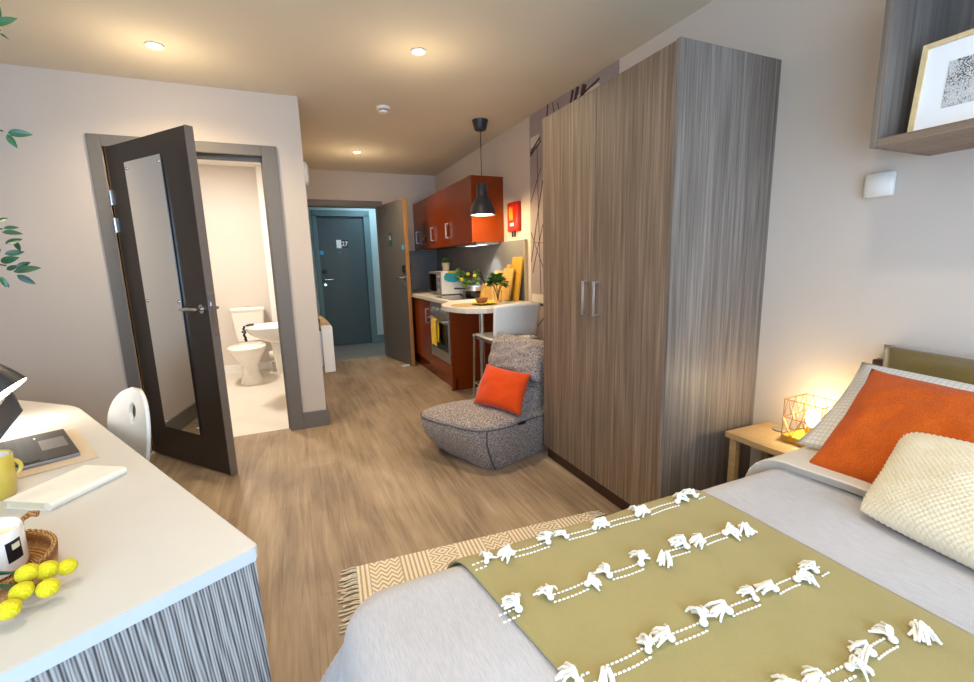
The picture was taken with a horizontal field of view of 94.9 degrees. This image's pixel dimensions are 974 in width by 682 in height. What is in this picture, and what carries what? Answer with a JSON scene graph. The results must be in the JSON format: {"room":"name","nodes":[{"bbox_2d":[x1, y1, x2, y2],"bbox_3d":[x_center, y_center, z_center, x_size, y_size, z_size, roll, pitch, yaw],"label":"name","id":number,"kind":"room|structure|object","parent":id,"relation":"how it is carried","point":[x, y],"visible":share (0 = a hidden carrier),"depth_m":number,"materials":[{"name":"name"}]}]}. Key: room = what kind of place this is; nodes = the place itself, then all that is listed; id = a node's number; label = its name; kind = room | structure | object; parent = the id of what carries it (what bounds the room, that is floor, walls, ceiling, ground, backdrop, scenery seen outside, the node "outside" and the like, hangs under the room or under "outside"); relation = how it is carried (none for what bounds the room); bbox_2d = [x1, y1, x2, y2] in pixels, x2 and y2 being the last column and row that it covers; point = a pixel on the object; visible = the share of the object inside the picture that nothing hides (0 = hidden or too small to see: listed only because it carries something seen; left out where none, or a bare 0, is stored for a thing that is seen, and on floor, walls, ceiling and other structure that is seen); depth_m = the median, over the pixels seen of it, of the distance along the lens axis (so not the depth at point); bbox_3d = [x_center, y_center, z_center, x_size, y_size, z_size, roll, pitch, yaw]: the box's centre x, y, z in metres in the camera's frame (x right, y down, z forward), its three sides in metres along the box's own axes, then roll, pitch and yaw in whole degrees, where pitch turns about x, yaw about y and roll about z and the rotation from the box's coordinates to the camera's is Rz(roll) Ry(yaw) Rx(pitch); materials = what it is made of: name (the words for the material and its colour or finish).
{"room":"studio apartment","nodes":[
{"label":"studio apartment","id":0,"kind":"room"},
{"bbox_2d":[0,64,329,451],"bbox_3d":[-2.297,-0.441,3.017,2.136,2.450,0.116,-6,11,-23],"label":"wall","id":1,"kind":"structure","parent":0,"point":[59,331],"depth_m":2.83,"materials":[{"name":"paint"}]},
{"bbox_2d":[85,133,304,452],"bbox_3d":[-1.978,-0.301,3.186,1.067,2.100,0.128,-6,11,-23],"label":"door frame","id":2,"kind":"structure","parent":1,"relation":"in","point":[266,156],"depth_m":3.10,"materials":[{"name":"grey wood"}]},
{"bbox_2d":[104,124,237,475],"bbox_3d":[-1.969,-0.194,2.784,0.883,2.020,0.170,4,11,27],"label":"door","id":3,"kind":"structure","parent":2,"relation":"attached to","point":[155,195],"depth_m":2.71,"materials":[{"name":"brown laminate"}]},
{"bbox_2d":[124,154,200,434],"bbox_3d":[-1.997,-0.244,2.755,0.388,1.673,0.005,4,11,27],"label":"mirror","id":4,"kind":"object","parent":3,"relation":"attached to","point":[146,180],"depth_m":2.73,"materials":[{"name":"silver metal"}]},
{"bbox_2d":[198,164,274,365],"bbox_3d":[-2.861,-0.624,4.147,2.020,2.448,2.434,-6,11,-23],"label":"wall","id":5,"kind":"structure","parent":0,"point":[230,198],"depth_m":5.33,"materials":[{"name":"white paint"}]},
{"bbox_2d":[245,322,282,372],"bbox_3d":[-2.004,0.023,4.225,0.460,0.560,0.486,-6,11,-23],"label":"basin","id":6,"kind":"object","parent":5,"relation":"attached to","point":[268,332],"visible":0.42,"depth_m":4.09,"materials":[{"name":"white ceramic"}]},
{"bbox_2d":[241,323,253,341],"bbox_3d":[-2.192,-0.074,4.104,0.110,0.170,0.059,-6,11,-23],"label":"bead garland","id":7,"kind":"object","parent":6,"relation":"hanging from","point":[244,332],"visible":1,"depth_m":4.08},
{"bbox_2d":[255,165,277,321],"bbox_3d":[-2.539,-0.869,5.498,0.303,2.448,0.154,-6,11,-23],"label":"wall","id":8,"kind":"structure","parent":0,"point":[257,167],"depth_m":5.32,"materials":[{"name":"white paint"}]},
{"bbox_2d":[224,361,272,372],"bbox_3d":[-3.456,0.376,5.369,1.700,0.088,0.018,-6,11,-23],"label":"baseboard","id":9,"kind":"structure","parent":8,"relation":"attached to","point":[263,365],"depth_m":5.53,"materials":[{"name":"white tile"}]},
{"bbox_2d":[308,207,383,334],"bbox_3d":[-1.872,-1.069,6.686,4.600,2.400,1.294,-6,11,-23],"label":"wall","id":10,"kind":"structure","parent":0,"point":[372,212],"depth_m":7.11,"materials":[{"name":"paint"}]},
{"bbox_2d":[311,210,377,342],"bbox_3d":[-2.229,-0.972,7.057,0.850,2.100,0.085,-6,11,-23],"label":"door frame","id":11,"kind":"structure","parent":10,"relation":"in","point":[314,213],"depth_m":6.99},
{"bbox_2d":[316,217,371,345],"bbox_3d":[-2.236,-0.922,7.048,0.690,1.995,0.090,-6,11,-23],"label":"door","id":12,"kind":"structure","parent":11,"relation":"attached to","point":[341,242],"depth_m":7.05,"materials":[{"name":"laminate"}]},
{"bbox_2d":[378,334,383,342],"bbox_3d":[-0.901,-0.130,7.756,1.960,0.130,0.015,-6,11,-23],"label":"baseboard","id":13,"kind":"structure","parent":10,"relation":"attached to","point":[381,336],"depth_m":7.38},
{"bbox_2d":[0,0,712,175],"bbox_3d":[-1.059,-1.606,2.120,4.118,0.112,7.456,-6,11,-23],"label":"ceiling","id":14,"kind":"structure","parent":0,"point":[501,62],"depth_m":2.55,"materials":[{"name":"paint"}]},
{"bbox_2d":[144,41,164,49],"bbox_3d":[-1.786,-1.586,2.401,0.092,0.007,0.092,-6,11,-23],"label":"recessed light","id":15,"kind":"object","parent":14,"relation":"in","point":[152,45],"visible":1,"depth_m":2.40,"materials":[{"name":"white plastic"}]},
{"bbox_2d":[376,105,389,114],"bbox_3d":[-0.797,-1.774,3.438,0.104,0.046,0.104,-6,11,-23],"label":"smoke detector","id":16,"kind":"object","parent":14,"relation":"attached to","point":[382,109],"visible":1,"depth_m":3.41,"materials":[{"name":"white plastic"}]},
{"bbox_2d":[410,48,426,55],"bbox_3d":[-0.391,-1.650,2.550,0.092,0.007,0.092,-6,11,-23],"label":"recessed light","id":17,"kind":"object","parent":14,"relation":"in","point":[415,51],"visible":1,"depth_m":2.55,"materials":[{"name":"white plastic"}]},
{"bbox_2d":[470,118,494,216],"bbox_3d":[-0.049,-1.498,3.882,0.228,0.784,0.228,-6,11,-23],"label":"pendant lamp","id":18,"kind":"object","parent":14,"relation":"hanging from","point":[482,206],"visible":1,"depth_m":3.86,"materials":[{"name":"black metal"}]},
{"bbox_2d":[306,169,435,250],"bbox_3d":[-2.501,-0.898,5.664,3.918,2.450,0.100,-6,11,-23],"label":"wall","id":19,"kind":"structure","parent":0,"point":[323,184],"depth_m":5.87,"materials":[{"name":"paint"}]},
{"bbox_2d":[307,199,386,355],"bbox_3d":[-1.856,-0.784,5.955,1.025,2.090,0.145,-6,11,-23],"label":"door frame","id":20,"kind":"structure","parent":19,"relation":"in","point":[310,202],"depth_m":5.81,"materials":[{"name":"grey wood"}]},
{"bbox_2d":[377,198,414,365],"bbox_3d":[-1.179,-0.736,5.759,0.170,2.015,0.818,-8,12,-34],"label":"door","id":21,"kind":"structure","parent":20,"relation":"attached to","point":[391,216],"depth_m":5.67,"materials":[{"name":"laminate"}]},
{"bbox_2d":[409,251,436,289],"bbox_3d":[-0.975,-0.989,6.263,0.578,0.540,0.012,-6,11,-23],"label":"backsplash","id":22,"kind":"structure","parent":19,"relation":"attached to","point":[422,263],"depth_m":6.28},
{"bbox_2d":[149,342,621,681],"bbox_3d":[-0.733,0.750,3.364,5.250,0.102,8.750,-6,11,-23],"label":"floor","id":23,"kind":"structure","parent":0,"point":[369,485],"depth_m":2.51,"materials":[{"name":"brown wood"}]},
{"bbox_2d":[107,387,150,460],"bbox_3d":[-1.351,0.616,1.473,0.412,0.838,0.458,4,11,29],"label":"desk chair","id":24,"kind":"object","parent":23,"relation":"on","point":[135,432],"visible":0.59,"depth_m":1.59,"materials":[{"name":"white plastic"}]},
{"bbox_2d":[0,398,270,681],"bbox_3d":[-1.523,0.736,1.138,1.828,0.740,3.291,-6,11,-23],"label":"desk","id":25,"kind":"object","parent":23,"relation":"on","point":[162,587],"visible":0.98,"depth_m":0.80,"materials":[{"name":"white laminate"}]},
{"bbox_2d":[0,598,22,620],"bbox_3d":[-0.796,0.376,0.655,0.218,0.067,0.029,-1,10,2],"label":"flower","id":26,"kind":"object","parent":25,"relation":"on","point":[12,607],"visible":1,"depth_m":0.65,"materials":[{"name":"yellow plant"}]},
{"bbox_2d":[0,450,23,500],"bbox_3d":[-1.154,0.317,1.035,0.089,0.100,0.089,-2,10,-4],"label":"mug","id":27,"kind":"object","parent":25,"relation":"on","point":[8,473],"visible":1,"depth_m":1.04,"materials":[{"name":"yellow ceramic"}]},
{"bbox_2d":[0,364,27,399],"bbox_3d":[-1.701,0.144,1.509,0.252,0.306,0.158,-1,10,4],"label":"desk lamp","id":28,"kind":"object","parent":25,"relation":"on","point":[10,379],"visible":0.78,"depth_m":1.50,"materials":[{"name":"black plastic"}]},
{"bbox_2d":[0,581,34,600],"bbox_3d":[-0.797,0.373,0.667,0.205,0.056,0.029,-3,10,-8],"label":"flower","id":29,"kind":"object","parent":25,"relation":"on","point":[23,590],"visible":0.99,"depth_m":0.68,"materials":[{"name":"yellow plant"}]},
{"bbox_2d":[0,563,38,582],"bbox_3d":[-0.802,0.368,0.675,0.191,0.041,0.030,-6,11,-23],"label":"flower","id":30,"kind":"object","parent":25,"relation":"on","point":[27,572],"visible":0.98,"depth_m":0.70,"materials":[{"name":"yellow plant"}]},
{"bbox_2d":[0,8,40,286],"bbox_3d":[-1.036,-0.181,0.668,0.138,1.200,0.574,5,12,33],"label":"plant","id":31,"kind":"object","parent":25,"relation":"on","point":[22,267],"visible":1,"depth_m":0.88,"materials":[{"name":"green plant"}]},
{"bbox_2d":[0,510,57,603],"bbox_3d":[-0.854,0.378,0.728,0.235,0.069,0.252,-6,11,-23],"label":"wicker basket","id":32,"kind":"object","parent":25,"relation":"on","point":[42,544],"visible":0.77,"depth_m":0.81,"materials":[{"name":"brown wicker"}]},
{"bbox_2d":[0,517,29,579],"bbox_3d":[-0.854,0.361,0.759,0.102,0.076,0.102,-6,11,-23],"label":"candle jar","id":33,"kind":"object","parent":32,"relation":"in","point":[14,549],"visible":0.98,"depth_m":0.77,"materials":[{"name":"white ceramic"}]},
{"bbox_2d":[0,560,58,579],"bbox_3d":[-0.795,0.373,0.685,0.211,0.040,0.029,-6,11,-25],"label":"flower","id":34,"kind":"object","parent":25,"relation":"on","point":[47,569],"visible":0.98,"depth_m":0.72,"materials":[{"name":"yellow plant"}]},
{"bbox_2d":[0,578,60,597],"bbox_3d":[-0.782,0.378,0.676,0.226,0.055,0.029,-4,10,-12],"label":"flower","id":35,"kind":"object","parent":25,"relation":"on","point":[48,587],"visible":1,"depth_m":0.69,"materials":[{"name":"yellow plant"}]},
{"bbox_2d":[0,558,77,575],"bbox_3d":[-0.779,0.379,0.679,0.234,0.042,0.028,-9,12,-36],"label":"flower","id":36,"kind":"object","parent":25,"relation":"on","point":[67,566],"visible":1,"depth_m":0.73,"materials":[{"name":"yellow plant"}]},
{"bbox_2d":[17,428,98,478],"bbox_3d":[-1.339,0.334,1.248,0.370,0.003,0.333,7,13,40],"label":"desk mat","id":37,"kind":"object","parent":25,"relation":"on","point":[87,453],"visible":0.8,"depth_m":1.24,"materials":[{"name":"beige leather"}]},
{"bbox_2d":[0,391,80,470],"bbox_3d":[-1.332,0.246,1.267,0.297,0.162,0.209,7,13,40],"label":"laptop","id":38,"kind":"object","parent":37,"relation":"on","point":[36,450],"visible":0.83,"depth_m":1.27,"materials":[{"name":"silver metal"}]},
{"bbox_2d":[3,465,126,510],"bbox_3d":[-0.999,0.347,1.071,0.125,0.019,0.178,0,10,8],"label":"book","id":39,"kind":"object","parent":25,"relation":"on","point":[49,495],"visible":1,"depth_m":1.04,"materials":[{"name":"white paper"}]},
{"bbox_2d":[227,306,265,384],"bbox_3d":[-2.725,0.036,5.110,0.380,0.808,0.941,-6,11,-23],"label":"toilet","id":40,"kind":"object","parent":23,"relation":"on","point":[248,355],"visible":0.96,"depth_m":4.98,"materials":[{"name":"white ceramic"}]},
{"bbox_2d":[269,351,276,371],"bbox_3d":[-2.546,0.237,5.557,0.270,0.250,0.120,-6,11,-23],"label":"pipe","id":41,"kind":"object","parent":23,"relation":"on","point":[271,354],"visible":0.27,"depth_m":5.47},
{"bbox_2d":[412,297,436,375],"bbox_3d":[-0.657,-0.153,5.742,0.616,0.858,1.455,-6,11,-23],"label":"base cabinet","id":42,"kind":"object","parent":23,"relation":"on","point":[422,340],"visible":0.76,"depth_m":5.32,"materials":[{"name":"red laminate"}]},
{"bbox_2d":[428,301,492,390],"bbox_3d":[-0.240,0.004,4.780,0.635,0.858,0.655,-6,11,-23],"label":"base cabinet","id":43,"kind":"object","parent":23,"relation":"on","point":[453,353],"visible":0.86,"depth_m":4.47,"materials":[{"name":"red laminate"}]},
{"bbox_2d":[431,317,438,345],"bbox_3d":[-0.542,-0.097,4.671,0.033,0.285,0.186,-6,11,-23],"label":"kitchen towel","id":44,"kind":"object","parent":43,"relation":"hanging from","point":[434,324],"visible":0.99,"depth_m":4.66,"materials":[{"name":"yellow fabric"}]},
{"bbox_2d":[337,510,604,633],"bbox_3d":[0.077,0.950,1.778,1.276,0.012,0.604,-5,10,-19],"label":"rug","id":45,"kind":"object","parent":23,"relation":"on","point":[371,578],"visible":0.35,"depth_m":1.90,"materials":[{"name":"beige fabric"}]},
{"bbox_2d":[411,289,531,377],"bbox_3d":[-0.430,-0.048,4.985,0.791,0.900,3.012,-6,11,-23],"label":"countertop","id":46,"kind":"structure","parent":23,"relation":"on","point":[481,310],"depth_m":3.83,"materials":[{"name":"white laminate"}]},
{"bbox_2d":[429,271,463,294],"bbox_3d":[-0.482,-0.681,5.228,0.297,0.265,0.440,-6,11,-23],"label":"microwave","id":47,"kind":"object","parent":46,"relation":"on","point":[438,284],"visible":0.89,"depth_m":5.05,"materials":[{"name":"white plastic"}]},
{"bbox_2d":[440,257,451,270],"bbox_3d":[-0.472,-0.891,5.180,0.148,0.164,0.156,4,11,28],"label":"potted herb","id":48,"kind":"object","parent":47,"relation":"on","point":[445,266],"visible":0.99,"depth_m":5.15,"materials":[{"name":"ceramic"}]},
{"bbox_2d":[442,262,449,270],"bbox_3d":[-0.476,-0.859,5.179,0.100,0.100,0.100,-6,11,-23],"label":"pot","id":49,"kind":"object","parent":48,"relation":"on","point":[445,266],"depth_m":5.15,"materials":[{"name":"ceramic"}]},
{"bbox_2d":[444,271,458,281],"bbox_3d":[-0.397,-0.723,5.013,0.180,0.123,0.034,-6,11,-23],"label":"glove","id":50,"kind":"object","parent":47,"relation":"hanging from","point":[450,276],"visible":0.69,"depth_m":5.00,"materials":[{"name":"teal fabric"}]},
{"bbox_2d":[436,295,474,299],"bbox_3d":[-0.250,-0.459,4.670,0.440,0.007,0.540,-6,11,-23],"label":"cooktop","id":51,"kind":"object","parent":46,"relation":"in","point":[455,297],"visible":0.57,"depth_m":4.61,"materials":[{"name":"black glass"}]},
{"bbox_2d":[454,282,481,297],"bbox_3d":[-0.197,-0.513,4.496,0.340,0.158,0.193,-6,11,-23],"label":"saucepan","id":52,"kind":"object","parent":51,"relation":"on","point":[471,291],"visible":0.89,"depth_m":4.45,"materials":[{"name":"silver metal"}]},
{"bbox_2d":[451,303,479,306],"bbox_3d":[-0.170,-0.308,3.801,0.270,0.005,0.270,-6,11,-23],"label":"placemat","id":53,"kind":"object","parent":46,"relation":"on","point":[461,304],"visible":0.79,"depth_m":3.75,"materials":[{"name":"beige wicker"}]},
{"bbox_2d":[472,301,495,304],"bbox_3d":[-0.023,-0.321,3.787,0.210,0.017,0.210,-6,11,-23],"label":"plate","id":54,"kind":"object","parent":53,"relation":"on","point":[487,302],"visible":0.91,"depth_m":3.74,"materials":[{"name":"yellow ceramic"}]},
{"bbox_2d":[475,297,487,302],"bbox_3d":[-0.045,-0.343,3.795,0.116,0.045,0.116,-6,11,-23],"label":"bowl","id":55,"kind":"object","parent":54,"relation":"on","point":[481,299],"visible":0.92,"depth_m":3.75,"materials":[{"name":"brown wood"}]},
{"bbox_2d":[456,268,479,294],"bbox_3d":[-0.211,-0.654,4.932,0.313,0.300,0.190,1,10,15],"label":"plant","id":56,"kind":"object","parent":46,"relation":"on","point":[459,272],"visible":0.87,"depth_m":4.89,"materials":[{"name":"green plant"}]},
{"bbox_2d":[477,272,492,299],"bbox_3d":[-0.023,-0.525,4.251,0.127,0.269,0.080,-6,11,-23],"label":"knife block","id":57,"kind":"object","parent":46,"relation":"on","point":[485,291],"visible":0.72,"depth_m":4.23,"materials":[{"name":"brown wood"}]},
{"bbox_2d":[485,272,508,301],"bbox_3d":[0.093,-0.487,4.005,0.242,0.273,0.213,-2,10,-1],"label":"plant","id":58,"kind":"object","parent":46,"relation":"on","point":[497,279],"visible":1,"depth_m":3.98,"materials":[{"name":"green plant"}]},
{"bbox_2d":[491,271,502,298],"bbox_3d":[0.095,-0.546,4.358,0.083,0.274,0.195,-6,11,-23],"label":"chopping board","id":59,"kind":"object","parent":46,"relation":"on","point":[495,272],"visible":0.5,"depth_m":4.37,"materials":[{"name":"brown wood"}]},
{"bbox_2d":[494,290,501,301],"bbox_3d":[0.096,-0.405,4.025,0.072,0.105,0.072,-6,11,-23],"label":"jar","id":60,"kind":"object","parent":46,"relation":"on","point":[497,293],"depth_m":4.00,"materials":[{"name":"clear glass"}]},
{"bbox_2d":[488,303,512,305],"bbox_3d":[0.129,-0.310,3.767,0.260,0.005,0.260,-6,11,-23],"label":"placemat","id":61,"kind":"object","parent":46,"relation":"on","point":[492,304],"visible":0.48,"depth_m":3.75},
{"bbox_2d":[501,265,514,300],"bbox_3d":[0.188,-0.546,4.175,0.080,0.331,0.200,-6,11,-23],"label":"chopping board","id":62,"kind":"object","parent":46,"relation":"on","point":[509,271],"visible":0.84,"depth_m":4.13,"materials":[{"name":"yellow wood"}]},
{"bbox_2d":[510,257,523,300],"bbox_3d":[0.264,-0.572,4.117,0.079,0.397,0.200,-6,11,-23],"label":"chopping board","id":63,"kind":"object","parent":46,"relation":"on","point":[517,262],"visible":0.76,"depth_m":4.07,"materials":[{"name":"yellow wood"}]},
{"bbox_2d":[420,332,547,469],"bbox_3d":[0.144,0.351,3.055,1.138,0.745,0.612,-8,12,-32],"label":"chair","id":64,"kind":"object","parent":23,"relation":"on","point":[484,436],"visible":0.57,"depth_m":2.85,"materials":[{"name":"grey fabric"}]},
{"bbox_2d":[473,364,530,415],"bbox_3d":[0.103,0.308,2.912,0.381,0.245,0.226,5,12,33],"label":"cushion","id":65,"kind":"object","parent":64,"relation":"on","point":[499,388],"visible":1,"depth_m":2.85,"materials":[{"name":"fabric"}]},
{"bbox_2d":[472,303,539,397],"bbox_3d":[0.163,0.135,3.684,0.434,0.932,0.488,-6,11,-23],"label":"bar stool","id":66,"kind":"object","parent":23,"relation":"on","point":[518,319],"visible":0.7,"depth_m":3.44,"materials":[{"name":"white plastic"}]},
{"bbox_2d":[543,37,781,509],"bbox_3d":[0.785,-0.209,2.376,0.599,2.052,0.993,-6,11,-23],"label":"wardrobe","id":67,"kind":"object","parent":23,"relation":"on","point":[657,178],"visible":0.98,"depth_m":1.98,"materials":[{"name":"wood"}]},
{"bbox_2d":[725,421,801,481],"bbox_3d":[1.241,0.652,1.885,0.276,0.500,0.350,-6,11,-23],"label":"nightstand","id":68,"kind":"object","parent":23,"relation":"on","point":[761,436],"visible":0.29,"depth_m":1.92,"materials":[{"name":"brown wood"}]},
{"bbox_2d":[772,426,790,432],"bbox_3d":[1.280,0.385,1.941,0.070,0.005,0.070,-6,11,-23],"label":"coaster","id":69,"kind":"object","parent":68,"relation":"on","point":[775,428],"visible":0.75,"depth_m":1.94,"materials":[{"name":"beige wood"}]},
{"bbox_2d":[780,394,835,446],"bbox_3d":[1.302,0.323,1.789,0.148,0.177,0.148,-6,11,-23],"label":"lamp","id":70,"kind":"object","parent":68,"relation":"on","point":[812,417],"visible":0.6,"depth_m":1.80,"materials":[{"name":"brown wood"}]},
{"bbox_2d":[872,358,882,365],"bbox_3d":[0.896,0.678,0.732,1.847,0.865,1.405,-6,11,-23],"label":"bed","id":71,"kind":"object","parent":23,"relation":"on","point":[878,361],"visible":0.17,"depth_m":1.63,"materials":[{"name":"brown wood"}]},
{"bbox_2d":[320,446,973,681],"bbox_3d":[0.794,0.698,0.685,2.007,0.450,1.610,-6,11,-23],"label":"duvet","id":72,"kind":"object","parent":71,"relation":"on","point":[444,625],"visible":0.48,"depth_m":0.88,"materials":[{"name":"grey fabric"}]},
{"bbox_2d":[447,488,973,681],"bbox_3d":[0.516,0.684,0.546,0.773,0.355,1.505,-6,11,-23],"label":"throw blanket","id":73,"kind":"object","parent":72,"relation":"on","point":[687,585],"visible":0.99,"depth_m":0.82,"materials":[{"name":"green fabric"}]},
{"bbox_2d":[796,362,973,448],"bbox_3d":[1.320,0.265,1.174,0.365,0.238,0.785,-6,11,-23],"label":"pillow","id":74,"kind":"object","parent":72,"relation":"on","point":[816,437],"visible":0.2,"depth_m":1.44,"materials":[{"name":"white fabric"}]},
{"bbox_2d":[809,368,973,483],"bbox_3d":[1.181,0.274,1.163,0.327,0.278,0.495,-6,11,-23],"label":"cushion","id":75,"kind":"object","parent":72,"relation":"on","point":[888,407],"visible":0.67,"depth_m":1.22,"materials":[{"name":"fabric"}]},
{"bbox_2d":[860,432,973,569],"bbox_3d":[1.083,0.363,0.897,0.265,0.218,0.541,-5,10,-17],"label":"cushion","id":76,"kind":"object","parent":72,"relation":"on","point":[924,490],"visible":1,"depth_m":0.99,"materials":[{"name":"beige fabric"}]},
{"bbox_2d":[882,344,973,384],"bbox_3d":[1.524,0.210,1.204,0.157,0.270,0.832,-6,11,-23],"label":"headboard","id":77,"kind":"object","parent":71,"relation":"attached to","point":[940,365],"visible":0.34,"depth_m":1.43,"materials":[{"name":"green fabric"}]},
{"bbox_2d":[435,0,973,467],"bbox_3d":[0.814,-0.543,3.124,0.100,2.450,7.456,-6,11,-23],"label":"wall","id":78,"kind":"structure","parent":0,"point":[848,275],"depth_m":1.75,"materials":[{"name":"paint"}]},
{"bbox_2d":[413,175,503,250],"bbox_3d":[-0.440,-1.407,5.250,0.371,0.635,2.150,-6,11,-23],"label":"upper cabinet","id":79,"kind":"object","parent":78,"relation":"attached to","point":[442,220],"visible":1,"depth_m":4.56,"materials":[{"name":"red laminate"}]},
{"bbox_2d":[456,242,498,246],"bbox_3d":[-0.105,-0.998,4.624,0.250,0.022,0.570,-6,11,-23],"label":"extractor hood","id":80,"kind":"object","parent":79,"relation":"attached to","point":[476,244],"depth_m":4.43,"materials":[{"name":"metal"}]},
{"bbox_2d":[436,239,527,300],"bbox_3d":[-0.174,-0.828,5.200,0.031,0.546,2.623,-6,11,-23],"label":"backsplash","id":81,"kind":"structure","parent":78,"relation":"attached to","point":[490,258],"depth_m":4.74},
{"bbox_2d":[507,201,520,236],"bbox_3d":[0.250,-1.119,4.120,0.045,0.310,0.200,-6,11,-23],"label":"blanket","id":82,"kind":"object","parent":78,"relation":"attached to","point":[513,208],"visible":1,"depth_m":4.07,"materials":[{"name":"red plastic"}]},
{"bbox_2d":[529,60,618,340],"bbox_3d":[0.611,-0.663,3.431,0.008,2.311,1.120,-6,11,-23],"label":"wall mural","id":83,"kind":"object","parent":78,"relation":"attached to","point":[536,119],"visible":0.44,"depth_m":3.72,"materials":[{"name":"paper"}]},
{"bbox_2d":[862,171,896,197],"bbox_3d":[1.394,-0.554,1.587,0.037,0.080,0.091,-6,11,-23],"label":"wall sensor","id":84,"kind":"object","parent":78,"relation":"attached to","point":[881,184],"visible":1,"depth_m":1.57,"materials":[{"name":"white plastic"}]},
{"bbox_2d":[869,0,973,155],"bbox_3d":[1.563,-0.752,0.760,0.337,0.520,1.335,-6,11,-23],"label":"wall shelf","id":85,"kind":"object","parent":78,"relation":"attached to","point":[908,25],"visible":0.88,"depth_m":1.32,"materials":[{"name":"grey wood"}]},
{"bbox_2d":[907,28,973,131],"bbox_3d":[1.329,-0.696,1.132,0.049,0.252,0.380,-6,11,-23],"label":"framed print","id":86,"kind":"object","parent":85,"relation":"on","point":[944,90],"visible":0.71,"depth_m":1.24,"materials":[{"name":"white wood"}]},
{"bbox_3d":[-1.891,-0.722,4.562,0.100,2.450,2.434,-6,11,-23],"label":"wall","id":87,"kind":"structure","parent":0,"visible":0},
{"bbox_2d":[303,162,308,185],"bbox_3d":[-1.372,-1.267,3.388,0.032,0.170,0.119,-6,11,-23],"label":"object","id":88,"kind":"structure","parent":87,"relation":"attached to","point":[306,173],"depth_m":3.34,"materials":[{"name":"white plastic"}]},
{"bbox_2d":[318,316,335,372],"bbox_3d":[-1.453,0.013,3.992,0.118,0.435,0.520,-6,11,-23],"label":"heater","id":89,"kind":"object","parent":87,"relation":"attached to","point":[325,329],"visible":0.83,"depth_m":3.77,"materials":[{"name":"white metal"}]},
{"bbox_2d":[318,316,329,325],"bbox_3d":[-1.452,-0.185,3.962,0.075,0.035,0.510,-6,11,-23],"label":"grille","id":90,"kind":"object","parent":89,"relation":"attached to","point":[322,321],"depth_m":3.81,"materials":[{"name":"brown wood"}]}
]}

